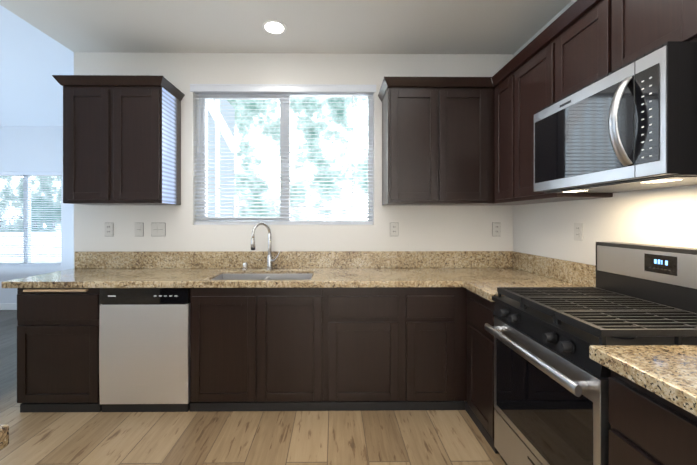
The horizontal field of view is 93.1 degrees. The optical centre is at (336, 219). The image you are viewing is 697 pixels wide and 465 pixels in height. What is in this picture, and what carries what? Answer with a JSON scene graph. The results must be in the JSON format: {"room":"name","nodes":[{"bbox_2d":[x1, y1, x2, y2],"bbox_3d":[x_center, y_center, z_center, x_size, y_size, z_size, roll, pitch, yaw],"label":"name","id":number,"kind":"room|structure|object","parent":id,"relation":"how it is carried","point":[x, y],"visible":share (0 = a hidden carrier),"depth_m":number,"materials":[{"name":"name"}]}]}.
{"room":"kitchen","nodes":[
{"label":"kitchen","id":0,"kind":"room"},
{"bbox_2d":[0,126,73,302],"bbox_3d":[-4.833,-1.260,5.005,4.980,5.200,0.150,0,0,-1],"label":"wall","id":1,"kind":"structure","parent":0,"point":[31,148],"depth_m":4.93,"materials":[{"name":"paint"}]},
{"bbox_2d":[0,303,16,309],"bbox_3d":[-4.833,1.293,4.921,4.979,0.095,0.015,0,0,-1],"label":"baseboard","id":2,"kind":"structure","parent":1,"relation":"attached to","point":[8,306],"depth_m":4.90,"materials":[{"name":"white plastic"}]},
{"bbox_2d":[0,175,60,262],"bbox_3d":[-4.849,-0.015,5.020,1.450,1.410,0.060,0,0,-1],"label":"window","id":3,"kind":"structure","parent":1,"relation":"in","point":[26,184],"depth_m":5.00,"materials":[{"name":"white plastic"}]},
{"bbox_2d":[0,172,60,265],"bbox_3d":[-4.848,-0.016,4.961,1.442,1.404,0.059,0,0,-1],"label":"window blinds","id":4,"kind":"object","parent":3,"relation":"attached to","point":[31,250],"visible":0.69,"depth_m":4.96,"materials":[{"name":"white plastic"}]},
{"bbox_2d":[0,5,73,125],"bbox_3d":[-4.792,-2.618,0.760,4.980,2.435,8.340,0,0,-1],"label":"ceiling","id":5,"kind":"structure","parent":0,"point":[33,59],"depth_m":3.81,"materials":[{"name":"paint"}]},
{"bbox_2d":[0,310,505,464],"bbox_3d":[-2.768,1.400,0.855,9.030,0.120,8.490,0,0,-1],"label":"floor","id":6,"kind":"structure","parent":0,"point":[418,437],"depth_m":2.04,"materials":[{"name":"brown wood"}]},
{"bbox_2d":[17,288,101,412],"bbox_3d":[-1.944,0.905,2.602,0.582,0.868,0.628,0,0,-1],"label":"base cabinet","id":7,"kind":"object","parent":6,"relation":"on","point":[58,328],"depth_m":2.29,"materials":[{"name":"brown wood"}]},
{"bbox_2d":[99,288,189,411],"bbox_3d":[-1.342,0.906,2.602,0.610,0.865,0.635,0,0,-1],"label":"dishwasher","id":8,"kind":"object","parent":6,"relation":"on","point":[144,349],"visible":0.85,"depth_m":2.29,"materials":[{"name":"silver metal"}]},
{"bbox_2d":[313,287,404,410],"bbox_3d":[0.145,0.906,2.622,0.625,0.868,0.628,0,0,-1],"label":"base cabinet","id":9,"kind":"object","parent":6,"relation":"on","point":[329,349],"depth_m":2.32,"materials":[{"name":"brown wood"}]},
{"bbox_2d":[405,287,456,409],"bbox_3d":[0.640,0.906,2.627,0.366,0.868,0.628,0,0,-1],"label":"base cabinet","id":10,"kind":"object","parent":6,"relation":"on","point":[430,312],"depth_m":2.32,"materials":[{"name":"brown wood"}]},
{"bbox_2d":[457,287,466,409],"bbox_3d":[1.171,0.906,2.632,0.812,0.868,0.628,0,0,-1],"label":"base cabinet","id":11,"kind":"object","parent":6,"relation":"on","point":[461,291],"depth_m":2.34,"materials":[{"name":"brown wood"}]},
{"bbox_2d":[2,251,532,287],"bbox_3d":[-0.365,0.374,2.599,3.886,0.192,0.664,0,0,-1],"label":"countertop","id":12,"kind":"structure","parent":11,"relation":"on","point":[93,269],"depth_m":2.83,"materials":[{"name":"stone"}]},
{"bbox_2d":[242,262,247,269],"bbox_3d":[-0.787,0.394,2.834,0.052,0.060,0.052,0,0,-1],"label":"soap dispenser","id":13,"kind":"object","parent":12,"relation":"on","point":[245,265],"visible":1,"depth_m":2.82,"materials":[{"name":"silver metal"}]},
{"bbox_2d":[211,274,312,279],"bbox_3d":[-0.570,0.562,2.551,0.758,0.231,0.398,0,0,-1],"label":"sink","id":14,"kind":"object","parent":12,"relation":"in","point":[264,277],"visible":0.02,"depth_m":2.75,"materials":[{"name":"grey metal"}]},
{"bbox_2d":[251,222,279,269],"bbox_3d":[-0.593,0.221,2.772,0.225,0.406,0.187,0,0,-1],"label":"faucet","id":15,"kind":"object","parent":12,"relation":"on","point":[270,260],"visible":1,"depth_m":2.81,"materials":[{"name":"silver metal"}]},
{"bbox_2d":[458,255,595,301],"bbox_3d":[1.230,0.374,2.087,0.706,0.192,0.390,0,0,-1],"label":"countertop","id":16,"kind":"structure","parent":11,"relation":"on","point":[485,274],"depth_m":2.39,"materials":[{"name":"stone"}]},
{"bbox_2d":[465,289,499,453],"bbox_3d":[1.241,0.905,2.115,0.684,0.867,0.444,0,0,-1],"label":"base cabinet","id":17,"kind":"object","parent":6,"relation":"on","point":[479,406],"visible":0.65,"depth_m":2.07,"materials":[{"name":"brown wood"}]},
{"bbox_2d":[484,242,696,464],"bbox_3d":[1.208,0.732,1.509,0.756,1.214,0.756,0,0,-1],"label":"range","id":18,"kind":"object","parent":6,"relation":"on","point":[551,392],"visible":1,"depth_m":1.44,"materials":[{"name":"silver metal"}]},
{"bbox_2d":[609,370,696,464],"bbox_3d":[1.254,0.905,0.710,0.684,0.868,0.826,0,0,-1],"label":"base cabinet","id":19,"kind":"object","parent":6,"relation":"on","point":[648,427],"visible":0.83,"depth_m":0.95,"materials":[{"name":"brown wood"}]},
{"bbox_2d":[589,345,696,415],"bbox_3d":[1.234,0.447,0.086,0.738,0.045,2.076,0,0,-1],"label":"countertop","id":20,"kind":"structure","parent":19,"relation":"on","point":[668,373],"depth_m":0.97,"materials":[{"name":"stone"}]},
{"bbox_3d":[-1.570,0.905,-0.494,1.300,0.867,1.670,0,0,-1],"label":"kitchen island","id":21,"kind":"object","parent":6,"relation":"on","visible":0},
{"bbox_2d":[0,424,8,449],"bbox_3d":[-1.471,0.447,-0.348,1.600,0.045,2.060,0,0,-1],"label":"island countertop","id":22,"kind":"structure","parent":21,"relation":"on","point":[4,435],"depth_m":0.68,"materials":[{"name":"stone"}]},
{"bbox_2d":[0,0,571,53],"bbox_3d":[-0.343,-2.670,-0.216,3.900,2.380,6.300,0,0,-1],"label":"ceiling","id":23,"kind":"structure","parent":0,"point":[363,26],"depth_m":2.50,"materials":[{"name":"paint"}]},
{"bbox_2d":[262,20,286,33],"bbox_3d":[-0.479,-1.475,2.532,0.184,0.008,0.184,0,0,-1],"label":"recessed light","id":24,"kind":"object","parent":23,"relation":"in","point":[273,27],"visible":1,"depth_m":2.52,"materials":[{"name":"white plastic"}]},
{"bbox_2d":[74,52,512,267],"bbox_3d":[-0.299,-1.260,3.009,4.050,5.200,0.150,0,0,-1],"label":"wall","id":25,"kind":"structure","parent":0,"point":[444,227],"depth_m":2.93,"materials":[{"name":"white paint"}]},
{"bbox_2d":[105,223,112,235],"bbox_3d":[-2.013,0.085,2.912,0.077,0.121,0.008,0,0,-1],"label":"electrical outlet plate","id":26,"kind":"object","parent":25,"relation":"attached to","point":[108,229],"visible":1,"depth_m":2.91,"materials":[{"name":"white plastic"}]},
{"bbox_2d":[52,75,184,204],"bbox_3d":[-1.766,-0.622,2.729,0.848,0.983,0.378,0,0,-1],"label":"upper cabinet","id":27,"kind":"object","parent":25,"relation":"attached to","point":[121,139],"visible":1,"depth_m":2.58,"materials":[{"name":"brown wood"}]},
{"bbox_2d":[135,223,143,235],"bbox_3d":[-1.748,0.085,2.915,0.077,0.121,0.008,0,0,-1],"label":"switch plate","id":28,"kind":"object","parent":25,"relation":"attached to","point":[139,229],"visible":1,"depth_m":2.91,"materials":[{"name":"white plastic"}]},
{"bbox_2d":[151,223,165,235],"bbox_3d":[-1.578,0.085,2.916,0.123,0.121,0.008,0,0,-1],"label":"switch plate","id":29,"kind":"object","parent":25,"relation":"attached to","point":[158,229],"visible":1,"depth_m":2.92,"materials":[{"name":"white plastic"}]},
{"bbox_2d":[196,94,372,224],"bbox_3d":[-0.474,-0.567,3.027,1.610,1.225,0.060,0,0,-1],"label":"window","id":30,"kind":"structure","parent":25,"relation":"in","point":[287,124],"depth_m":3.00,"materials":[{"name":"white plastic"}]},
{"bbox_2d":[190,84,375,224],"bbox_3d":[-0.473,-0.579,2.955,1.646,1.239,0.077,0,0,-1],"label":"window blinds","id":31,"kind":"object","parent":30,"relation":"attached to","point":[284,90],"visible":0.98,"depth_m":2.95,"materials":[{"name":"white plastic"}]},
{"bbox_2d":[390,223,397,235],"bbox_3d":[0.510,0.085,2.937,0.077,0.121,0.008,0,0,-1],"label":"electrical outlet plate","id":32,"kind":"object","parent":25,"relation":"attached to","point":[393,229],"visible":1,"depth_m":2.94,"materials":[{"name":"white plastic"}]},
{"bbox_2d":[378,77,493,204],"bbox_3d":[0.808,-0.622,2.753,0.888,0.983,0.378,0,0,-1],"label":"upper cabinet","id":33,"kind":"object","parent":25,"relation":"attached to","point":[437,140],"visible":1,"depth_m":2.61,"materials":[{"name":"brown wood"}]},
{"bbox_2d":[492,223,500,235],"bbox_3d":[1.425,0.085,2.946,0.077,0.121,0.008,0,0,-1],"label":"electrical outlet plate","id":34,"kind":"object","parent":25,"relation":"attached to","point":[496,229],"visible":1,"depth_m":2.94,"materials":[{"name":"white plastic"}]},
{"bbox_2d":[513,0,696,264],"bbox_3d":[1.682,-1.260,-0.197,0.150,5.200,6.300,0,0,-1],"label":"wall","id":35,"kind":"structure","parent":0,"point":[665,216],"depth_m":1.96,"materials":[{"name":"white paint"}]},
{"bbox_2d":[574,223,582,240],"bbox_3d":[1.579,0.078,2.162,0.008,0.116,0.072,0,0,-1],"label":"electrical outlet plate","id":36,"kind":"object","parent":35,"relation":"attached to","point":[578,231],"visible":1,"depth_m":2.15,"materials":[{"name":"white plastic"}]},
{"bbox_2d":[485,0,696,204],"bbox_3d":[1.400,-0.619,1.558,0.377,0.977,2.781,0,0,-1],"label":"upper cabinet","id":37,"kind":"object","parent":35,"relation":"attached to","point":[577,45],"visible":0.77,"depth_m":1.84,"materials":[{"name":"brown wood"}]},
{"bbox_2d":[534,41,696,192],"bbox_3d":[1.320,-0.382,1.510,0.532,0.466,0.754,0,0,-1],"label":"over-the-range microwave","id":38,"kind":"object","parent":37,"relation":"attached to","point":[630,126],"visible":1,"depth_m":1.28,"materials":[{"name":"silver metal"}]},
{"label":"outside","id":39,"kind":"structure","parent":0,"visible":0},
{"bbox_2d":[227,97,367,219],"bbox_3d":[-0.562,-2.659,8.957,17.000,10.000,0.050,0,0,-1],"label":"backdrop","id":40,"kind":"structure","parent":39,"point":[270,118],"depth_m":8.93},
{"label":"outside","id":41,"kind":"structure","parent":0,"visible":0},
{"bbox_2d":[0,215,56,228],"bbox_3d":[-5.030,0.033,5.678,2.805,0.235,0.042,0,0,-1],"label":"cord","id":42,"kind":"object","parent":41,"point":[32,221],"visible":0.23,"depth_m":5.67,"materials":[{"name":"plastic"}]},
{"bbox_2d":[0,176,60,257],"bbox_3d":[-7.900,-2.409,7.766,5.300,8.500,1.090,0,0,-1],"label":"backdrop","id":43,"kind":"structure","parent":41,"point":[32,185],"depth_m":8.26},
{"bbox_2d":[206,100,239,215],"bbox_3d":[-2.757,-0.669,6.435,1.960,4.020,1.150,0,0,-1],"label":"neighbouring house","id":44,"kind":"structure","parent":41,"point":[220,121],"depth_m":6.12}
]}

